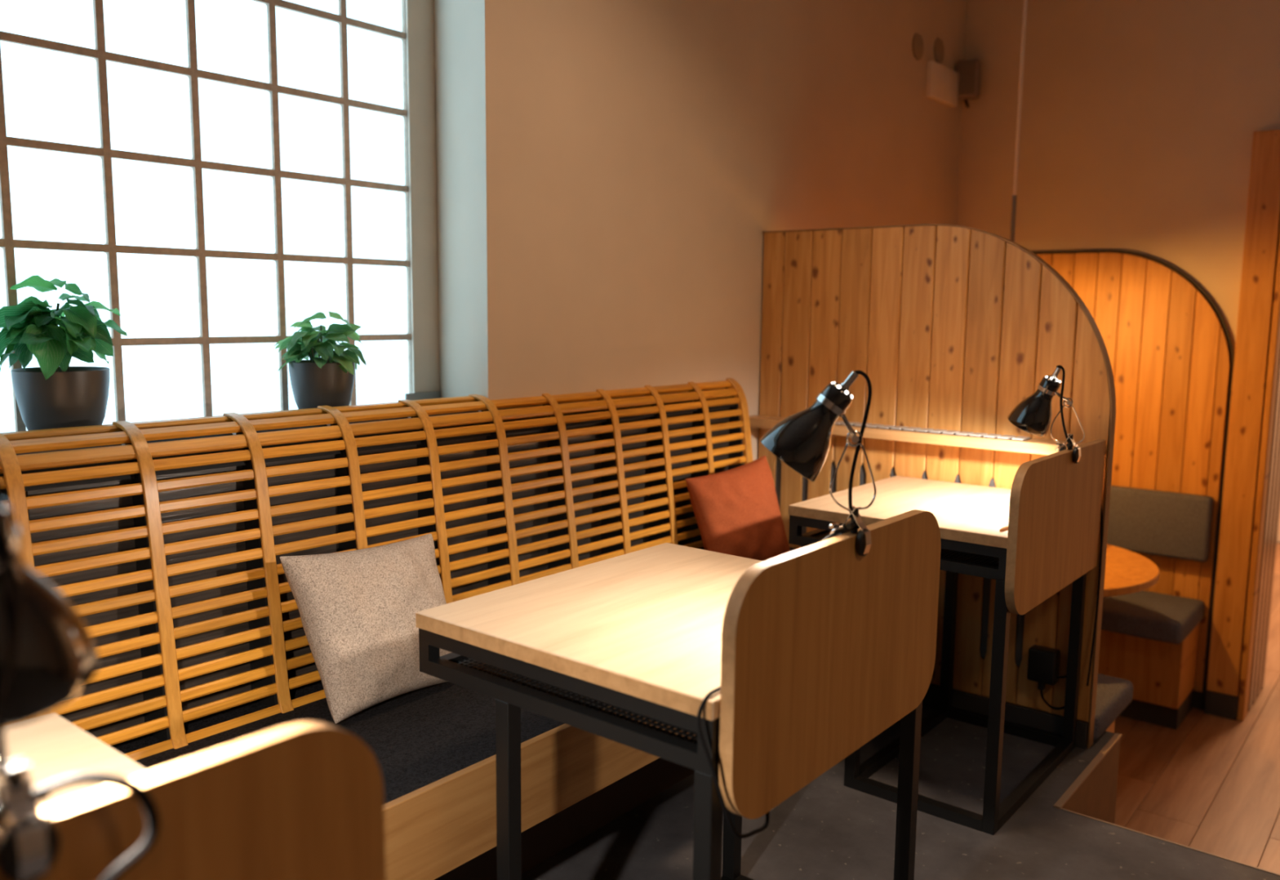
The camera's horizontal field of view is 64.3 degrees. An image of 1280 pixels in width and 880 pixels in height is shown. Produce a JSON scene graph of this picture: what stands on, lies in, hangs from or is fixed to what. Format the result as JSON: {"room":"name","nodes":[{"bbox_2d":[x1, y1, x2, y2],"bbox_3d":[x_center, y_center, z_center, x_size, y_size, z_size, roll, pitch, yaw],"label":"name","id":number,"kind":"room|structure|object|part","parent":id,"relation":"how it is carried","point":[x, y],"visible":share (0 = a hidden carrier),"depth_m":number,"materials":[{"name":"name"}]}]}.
{"room":"cafe","nodes":[
{"label":"cafe","id":0,"kind":"room"},
{"bbox_2d":[433,0,967,461],"bbox_3d":[-0.939,-0.343,2.418,0.630,3.400,8.190,6,9,39],"label":"wall","id":1,"kind":"structure","parent":0,"point":[611,175],"depth_m":3.08,"materials":[{"name":"paint"}]},
{"bbox_2d":[0,0,412,432],"bbox_3d":[-1.351,-0.789,1.924,0.081,1.628,2.207,6,9,39],"label":"window","id":2,"kind":"structure","parent":1,"relation":"in","point":[222,176],"depth_m":2.34,"materials":[{"name":"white glass"}]},
{"bbox_2d":[121,391,481,444],"bbox_3d":[-1.224,0.012,1.876,0.328,0.052,2.428,6,9,39],"label":"window sill","id":3,"kind":"structure","parent":1,"relation":"attached to","point":[426,395],"depth_m":2.85,"materials":[{"name":"stone"}]},
{"bbox_2d":[0,275,127,431],"bbox_3d":[-1.142,-0.162,2.001,0.248,0.318,0.220,-3,8,-24],"label":"potted plant","id":4,"kind":"object","parent":3,"relation":"on","point":[55,394],"visible":0.98,"depth_m":1.95,"materials":[{"name":"green plant"}]},
{"bbox_3d":[-1.136,-0.189,1.995,0.010,0.156,0.009,6,9,39],"label":"stem","id":5,"kind":"part","parent":4,"relation":"part of","materials":[{"name":"green plant"}]},
{"bbox_3d":[-1.138,-0.072,2.010,0.169,0.138,0.169,6,9,39],"label":"pot","id":6,"kind":"part","parent":4,"relation":"part of","materials":[{"name":"grey ceramic"}]},
{"bbox_2d":[274,311,366,408],"bbox_3d":[-0.764,-0.182,2.444,0.218,0.254,0.179,2,7,9],"label":"potted plant","id":7,"kind":"object","parent":3,"relation":"on","point":[328,380],"visible":1,"depth_m":2.41,"materials":[{"name":"green plant"}]},
{"bbox_3d":[-0.783,-0.190,2.445,0.014,0.090,0.004,1,7,0],"label":"stem","id":8,"kind":"part","parent":7,"relation":"part of","materials":[{"name":"green plant"}]},
{"bbox_3d":[-0.767,-0.124,2.463,0.154,0.134,0.154,6,9,39],"label":"pot","id":9,"kind":"part","parent":7,"relation":"part of","materials":[{"name":"grey ceramic"}]},
{"bbox_2d":[404,0,439,393],"bbox_3d":[-0.644,-0.911,2.813,0.135,1.608,0.090,6,9,39],"label":"trim","id":10,"kind":"structure","parent":1,"relation":"attached to","point":[420,14],"depth_m":2.80,"materials":[{"name":"paint"}]},
{"bbox_2d":[912,32,924,60],"bbox_3d":[1.196,-1.691,4.375,0.006,0.109,0.110,6,9,39],"label":"air vent","id":11,"kind":"object","parent":1,"relation":"in","point":[917,41],"visible":1,"depth_m":4.37,"materials":[{"name":"paint"}]},
{"bbox_2d":[933,37,945,63],"bbox_3d":[1.336,-1.736,4.543,0.006,0.109,0.110,6,9,39],"label":"air vent","id":12,"kind":"object","parent":1,"relation":"in","point":[939,48],"visible":0.95,"depth_m":4.54,"materials":[{"name":"paint"}]},
{"bbox_2d":[925,60,958,106],"bbox_3d":[1.356,-1.596,4.569,0.030,0.150,0.290,6,9,39],"label":"cover plate","id":13,"kind":"object","parent":1,"relation":"attached to","point":[942,82],"visible":1,"depth_m":4.53,"materials":[{"name":"white plastic"}]},
{"bbox_2d":[521,706,1279,879],"bbox_3d":[0.258,1.508,0.267,5.500,0.500,6.040,6,9,39],"label":"floor","id":14,"kind":"structure","parent":0,"point":[828,829],"depth_m":2.49,"materials":[{"name":"grey concrete"}]},
{"bbox_2d":[0,712,386,879],"bbox_3d":[-0.727,0.700,0.888,0.654,0.924,0.749,6,9,39],"label":"desk","id":15,"kind":"object","parent":14,"relation":"on","point":[300,800],"visible":0.84,"depth_m":0.84,"materials":[{"name":"brown wood"}]},
{"bbox_2d":[0,486,159,879],"bbox_3d":[-0.442,0.290,0.724,0.150,0.585,0.135,6,9,39],"label":"lamp","id":16,"kind":"object","parent":15,"relation":"attached to","point":[48,654],"visible":1,"depth_m":0.69,"materials":[{"name":"black metal"}]},
{"bbox_3d":[-0.431,0.128,0.678,0.039,0.251,0.006,1,7,0],"label":"cord","id":17,"kind":"part","parent":16,"relation":"part of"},
{"bbox_3d":[-0.449,0.123,0.725,0.109,0.133,0.108,6,9,39],"label":"lamp shade","id":18,"kind":"part","parent":16,"relation":"part of","materials":[{"name":"black metal"}]},
{"bbox_3d":[-0.405,0.409,0.710,0.136,0.354,0.039,-6,10,-44],"label":"power cord","id":19,"kind":"part","parent":16,"relation":"part of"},
{"bbox_2d":[0,377,799,879],"bbox_3d":[-0.342,0.457,2.304,0.683,1.055,3.106,6,9,39],"label":"slatted bench","id":20,"kind":"object","parent":14,"relation":"on","point":[168,543],"visible":0.57,"depth_m":2.08,"materials":[{"name":"brown wood"}]},
{"bbox_2d":[280,533,451,724],"bbox_3d":[-0.547,0.378,2.148,0.187,0.327,0.386,6,9,34],"label":"cushion","id":21,"kind":"object","parent":20,"relation":"on","point":[357,609],"visible":0.82,"depth_m":2.05,"materials":[{"name":"beige fabric"}]},
{"bbox_3d":[-0.318,0.546,2.308,0.600,0.027,3.086,6,9,39],"label":"felt seat","id":22,"kind":"part","parent":20,"relation":"part of","materials":[{"name":"black fabric"}]},
{"bbox_3d":[-0.079,0.642,2.124,0.018,0.170,3.086,6,9,39],"label":"panel","id":23,"kind":"part","parent":20,"relation":"part of","materials":[{"name":"brown wood"}]},
{"bbox_2d":[685,455,790,560],"bbox_3d":[0.321,0.244,3.191,0.368,0.346,0.188,-6,10,-41],"label":"cushion","id":24,"kind":"object","parent":20,"relation":"on","point":[736,510],"visible":0.73,"depth_m":3.12,"materials":[{"name":"orange fabric"}]},
{"bbox_2d":[415,509,941,879],"bbox_3d":[0.086,0.581,1.882,0.654,0.924,0.716,6,9,39],"label":"desk","id":25,"kind":"object","parent":14,"relation":"on","point":[814,651],"visible":0.99,"depth_m":1.63,"materials":[{"name":"brown wood"}]},
{"bbox_3d":[-0.220,0.742,1.712,0.030,0.642,0.030,6,9,39],"label":"leg","id":26,"kind":"part","parent":25,"relation":"part of","materials":[{"name":"black metal"}]},
{"bbox_3d":[0.079,0.362,1.862,0.626,0.080,0.707,6,9,39],"label":"apron frame","id":27,"kind":"part","parent":25,"relation":"part of","materials":[{"name":"black metal"}]},
{"bbox_2d":[453,657,697,744],"bbox_3d":[0.078,0.394,1.865,0.576,0.003,0.657,6,9,39],"label":"shelf","id":28,"kind":"object","parent":25,"relation":"attached to","point":[480,666],"depth_m":1.64,"materials":[{"name":"black metal"}]},
{"bbox_3d":[0.093,0.778,1.461,0.030,0.642,0.030,6,9,39],"label":"leg","id":29,"kind":"part","parent":25,"relation":"part of","materials":[{"name":"black metal"}]},
{"bbox_3d":[-0.009,1.015,2.011,0.028,0.028,0.647,6,9,39],"label":"floor rail","id":30,"kind":"part","parent":25,"relation":"part of","materials":[{"name":"black metal"}]},
{"bbox_3d":[0.207,0.680,2.234,0.030,0.642,0.030,6,9,39],"label":"leg","id":31,"kind":"part","parent":25,"relation":"part of","materials":[{"name":"black metal"}]},
{"bbox_3d":[0.360,1.002,2.147,0.373,0.028,0.030,6,9,39],"label":"floor rail","id":32,"kind":"part","parent":25,"relation":"part of","materials":[{"name":"black metal"}]},
{"bbox_2d":[697,369,875,838],"bbox_3d":[0.184,0.228,1.538,0.165,0.656,0.409,6,9,39],"label":"lamp","id":33,"kind":"object","parent":25,"relation":"on","point":[802,440],"visible":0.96,"depth_m":1.59,"materials":[{"name":"black metal"}]},
{"bbox_3d":[0.211,0.355,1.518,0.043,0.408,0.390,6,9,39],"label":"power cord","id":34,"kind":"part","parent":33,"relation":"part of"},
{"bbox_3d":[0.249,-0.003,1.619,0.124,0.138,0.110,6,9,39],"label":"lamp shade","id":35,"kind":"part","parent":33,"relation":"part of","materials":[{"name":"black metal"}]},
{"bbox_3d":[0.308,0.144,1.623,0.025,0.024,0.028,6,9,39],"label":"wing lever","id":36,"kind":"part","parent":33,"relation":"part of","materials":[{"name":"silver metal"}]},
{"bbox_3d":[0.349,0.010,1.618,0.031,0.242,0.006,1,7,0],"label":"cord","id":37,"kind":"part","parent":33,"relation":"part of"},
{"bbox_3d":[0.334,0.333,1.649,0.022,0.368,0.685,6,9,39],"label":"privacy panel","id":38,"kind":"part","parent":25,"relation":"part of","materials":[{"name":"brown wood"}]},
{"bbox_3d":[0.520,0.715,1.982,0.030,0.642,0.030,6,9,39],"label":"leg","id":39,"kind":"part","parent":25,"relation":"part of","materials":[{"name":"black metal"}]},
{"bbox_2d":[758,223,1115,749],"bbox_3d":[0.889,0.092,3.298,1.180,1.552,0.055,6,9,39],"label":"divider","id":40,"kind":"object","parent":14,"relation":"on","point":[950,327],"visible":0.62,"depth_m":3.20,"materials":[{"name":"brown wood"}]},
{"bbox_2d":[749,414,1105,455],"bbox_3d":[0.843,-0.020,3.230,1.165,0.038,0.109,6,9,39],"label":"wall shelf","id":41,"kind":"object","parent":40,"relation":"attached to","point":[1021,444],"visible":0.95,"depth_m":3.11,"materials":[{"name":"brown wood"}]},
{"bbox_2d":[834,421,1031,440],"bbox_3d":[0.891,-0.031,3.193,0.640,0.006,0.070,6,9,39],"label":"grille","id":42,"kind":"object","parent":41,"relation":"attached to","point":[953,433],"depth_m":3.14,"materials":[{"name":"silver metal"}]},
{"bbox_3d":[1.016,0.841,3.258,0.786,0.078,0.014,6,9,39],"label":"skirting","id":43,"kind":"part","parent":40,"relation":"part of","materials":[{"name":"black wood"}]},
{"bbox_2d":[1026,644,1066,710],"bbox_3d":[1.232,0.559,3.020,0.138,0.497,0.049,6,9,39],"label":"power adapter","id":44,"kind":"object","parent":40,"relation":"attached to","point":[1043,662],"visible":0.63,"depth_m":3.04,"materials":[{"name":"black plastic"}]},
{"bbox_2d":[788,439,1105,835],"bbox_3d":[0.852,0.462,2.876,0.631,0.924,0.705,6,9,39],"label":"desk","id":45,"kind":"object","parent":14,"relation":"on","point":[1051,508],"visible":0.86,"depth_m":2.69,"materials":[{"name":"brown wood"}]},
{"bbox_3d":[0.577,0.621,2.726,0.030,0.642,0.030,6,9,39],"label":"leg","id":46,"kind":"part","parent":45,"relation":"part of","materials":[{"name":"black metal"}]},
{"bbox_3d":[0.854,0.241,2.867,0.603,0.080,0.667,6,9,39],"label":"apron frame","id":47,"kind":"part","parent":45,"relation":"part of","materials":[{"name":"black metal"}]},
{"bbox_3d":[0.775,0.895,3.010,0.028,0.028,0.607,6,9,39],"label":"floor rail","id":48,"kind":"part","parent":45,"relation":"part of","materials":[{"name":"black metal"}]},
{"bbox_2d":[814,530,999,567],"bbox_3d":[0.853,0.274,2.871,0.553,0.003,0.617,6,9,39],"label":"shelf","id":49,"kind":"object","parent":45,"relation":"attached to","point":[945,554],"depth_m":2.63,"materials":[{"name":"black metal"}]},
{"bbox_3d":[0.722,0.942,2.646,0.350,0.028,0.030,6,9,39],"label":"floor rail","id":50,"kind":"part","parent":45,"relation":"part of","materials":[{"name":"black metal"}]},
{"bbox_3d":[0.979,0.562,3.217,0.030,0.642,0.030,6,9,39],"label":"leg","id":51,"kind":"part","parent":45,"relation":"part of","materials":[{"name":"black metal"}]},
{"bbox_3d":[0.872,0.654,2.489,0.030,0.642,0.030,6,9,39],"label":"leg","id":52,"kind":"part","parent":45,"relation":"part of","materials":[{"name":"black metal"}]},
{"bbox_2d":[999,524,1008,531],"bbox_3d":[0.899,0.215,2.499,0.018,0.009,0.090,6,9,39],"label":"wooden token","id":53,"kind":"object","parent":45,"relation":"on","point":[1006,527],"visible":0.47,"depth_m":2.48,"materials":[{"name":"brown wood"}]},
{"bbox_3d":[1.123,0.883,3.137,0.350,0.028,0.030,6,9,39],"label":"floor rail","id":54,"kind":"part","parent":45,"relation":"part of","materials":[{"name":"black metal"}]},
{"bbox_3d":[1.071,0.929,2.773,0.028,0.028,0.607,6,9,39],"label":"floor rail","id":55,"kind":"part","parent":45,"relation":"part of","materials":[{"name":"black metal"}]},
{"bbox_2d":[1007,364,1102,686],"bbox_3d":[1.148,0.259,2.829,0.183,0.945,0.392,6,9,39],"label":"lamp","id":56,"kind":"object","parent":45,"relation":"attached to","point":[1033,415],"visible":0.94,"depth_m":2.65,"materials":[{"name":"black metal"}]},
{"bbox_3d":[1.032,-0.081,2.699,0.109,0.136,0.109,1,7,2],"label":"lamp shade","id":57,"kind":"part","parent":56,"relation":"part of","materials":[{"name":"black metal"}]},
{"bbox_3d":[1.090,0.019,2.655,0.025,0.024,0.028,6,9,39],"label":"wing lever","id":58,"kind":"part","parent":56,"relation":"part of","materials":[{"name":"silver metal"}]},
{"bbox_3d":[1.102,-0.093,2.653,0.048,0.203,0.006,1,7,0],"label":"cord","id":59,"kind":"part","parent":56,"relation":"part of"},
{"bbox_3d":[1.217,0.363,2.835,0.049,0.738,0.314,6,9,39],"label":"power cord","id":60,"kind":"part","parent":56,"relation":"part of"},
{"bbox_3d":[1.090,0.213,2.650,0.022,0.368,0.702,6,9,39],"label":"privacy panel","id":61,"kind":"part","parent":45,"relation":"part of","materials":[{"name":"brown wood"}]},
{"bbox_3d":[1.274,0.595,2.980,0.030,0.642,0.030,6,9,39],"label":"leg","id":62,"kind":"part","parent":45,"relation":"part of","materials":[{"name":"black metal"}]},
{"bbox_2d":[1062,737,1120,823],"bbox_3d":[1.274,1.131,2.915,0.014,0.396,0.606,6,9,39],"label":"step","id":63,"kind":"structure","parent":14,"relation":"attached to","point":[1095,797],"depth_m":2.98,"materials":[{"name":"brown wood"}]},
{"bbox_2d":[1053,733,1279,875],"bbox_3d":[2.688,1.092,1.753,3.654,0.008,0.611,6,9,39],"label":"trim","id":64,"kind":"structure","parent":14,"relation":"on","point":[1094,763],"depth_m":2.73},
{"bbox_2d":[956,0,1279,715],"bbox_3d":[3.558,-0.448,3.600,4.880,3.400,0.520,6,9,39],"label":"wall","id":65,"kind":"structure","parent":0,"point":[1140,118],"depth_m":4.36,"materials":[{"name":"paint"}]},
{"bbox_2d":[955,58,982,107],"bbox_3d":[1.510,-1.640,4.687,0.105,0.203,0.087,4,8,27],"label":"wall speaker","id":66,"kind":"object","parent":65,"relation":"attached to","point":[969,71],"visible":0.96,"depth_m":4.65,"materials":[{"name":"grey plastic"}]},
{"bbox_3d":[1.513,-1.563,4.721,0.026,0.041,0.041,4,8,27],"label":"mounting arm","id":67,"kind":"part","parent":66,"relation":"part of","materials":[{"name":"black metal"}]},
{"bbox_2d":[957,60,976,94],"bbox_3d":[1.491,-1.652,4.648,0.075,0.144,0.002,4,8,27],"label":"speaker grille","id":68,"kind":"object","parent":66,"relation":"attached to","point":[966,70],"depth_m":4.65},
{"bbox_2d":[1031,249,1234,710],"bbox_3d":[1.987,0.136,4.593,1.144,1.957,0.033,6,9,39],"label":"arched panel","id":69,"kind":"object","parent":65,"relation":"attached to","point":[1169,346],"visible":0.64,"depth_m":4.34,"materials":[{"name":"orange wood"}]},
{"bbox_2d":[1114,542,1279,874],"bbox_3d":[3.950,1.175,4.732,5.400,0.100,6.760,6,9,39],"label":"floor","id":70,"kind":"structure","parent":0,"point":[1211,784],"depth_m":3.72,"materials":[{"name":"brown wood"}]},
{"bbox_2d":[1093,673,1133,740],"bbox_3d":[1.049,0.761,3.561,1.165,0.960,0.425,6,9,39],"label":"bench","id":71,"kind":"object","parent":70,"relation":"on","point":[1113,694],"visible":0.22,"depth_m":3.23,"materials":[{"name":"grey fabric"}]},
{"bbox_3d":[1.039,0.989,3.601,1.140,0.297,0.178,6,9,39],"label":"seat","id":72,"kind":"part","parent":71,"relation":"part of","materials":[{"name":"orange wood"}]},
{"bbox_2d":[1103,543,1159,596],"bbox_3d":[1.446,0.817,3.986,1.000,0.750,1.000,6,9,39],"label":"round table","id":73,"kind":"object","parent":70,"relation":"on","point":[1126,571],"visible":0.1,"depth_m":3.69,"materials":[{"name":"orange wood"}]},
{"bbox_2d":[1097,485,1213,729],"bbox_3d":[1.801,0.665,4.491,1.155,0.930,0.454,6,9,39],"label":"bench","id":74,"kind":"object","parent":70,"relation":"on","point":[1149,640],"visible":0.48,"depth_m":4.23,"materials":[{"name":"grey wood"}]},
{"bbox_3d":[1.831,0.875,4.570,1.140,0.295,0.334,6,9,39],"label":"seat","id":75,"kind":"part","parent":74,"relation":"part of","materials":[{"name":"orange wood"}]},
{"bbox_2d":[1101,590,1204,644],"bbox_3d":[1.801,0.689,4.494,1.155,0.089,0.454,6,9,39],"label":"seat cushion","id":76,"kind":"object","parent":74,"relation":"on","point":[1157,616],"depth_m":4.12,"materials":[{"name":"grey fabric"}]},
{"bbox_2d":[1106,485,1213,561],"bbox_3d":[1.926,0.322,4.598,1.155,0.275,0.069,6,9,39],"label":"cushion","id":77,"kind":"object","parent":74,"relation":"on","point":[1175,525],"depth_m":4.32,"materials":[{"name":"grey fabric"}]},
{"bbox_2d":[1204,128,1279,720],"bbox_3d":[2.637,-0.048,4.339,0.146,2.400,0.545,6,9,39],"label":"pier","id":78,"kind":"object","parent":70,"relation":"on","point":[1251,502],"visible":1,"depth_m":4.16,"materials":[{"name":"brown wood"}]},
{"bbox_3d":[2.445,1.116,4.285,0.119,0.100,0.005,6,9,39],"label":"skirting","id":79,"kind":"part","parent":78,"relation":"part of","materials":[{"name":"black wood"}]},
{"bbox_2d":[1277,515,1279,542],"bbox_3d":[5.713,-0.826,6.723,5.500,3.400,0.100,6,9,39],"label":"wall","id":80,"kind":"structure","parent":0,"point":[1278,534],"depth_m":7.61,"materials":[{"name":"paint"}]},
{"bbox_3d":[2.240,-2.040,2.152,5.600,0.100,12.300,6,9,39],"label":"ceiling","id":81,"kind":"structure","parent":0,"visible":0},
{"bbox_2d":[1009,0,1027,241],"bbox_3d":[1.407,-1.330,3.761,0.350,1.735,0.350,6,9,39],"label":"pendant lamp","id":82,"kind":"object","parent":81,"relation":"hanging from","point":[1024,8],"visible":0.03,"depth_m":3.78,"materials":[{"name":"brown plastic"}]},
{"bbox_3d":[1.409,-1.541,3.734,0.013,1.270,0.013,6,9,39],"label":"cord","id":83,"kind":"part","parent":82,"relation":"part of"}
]}

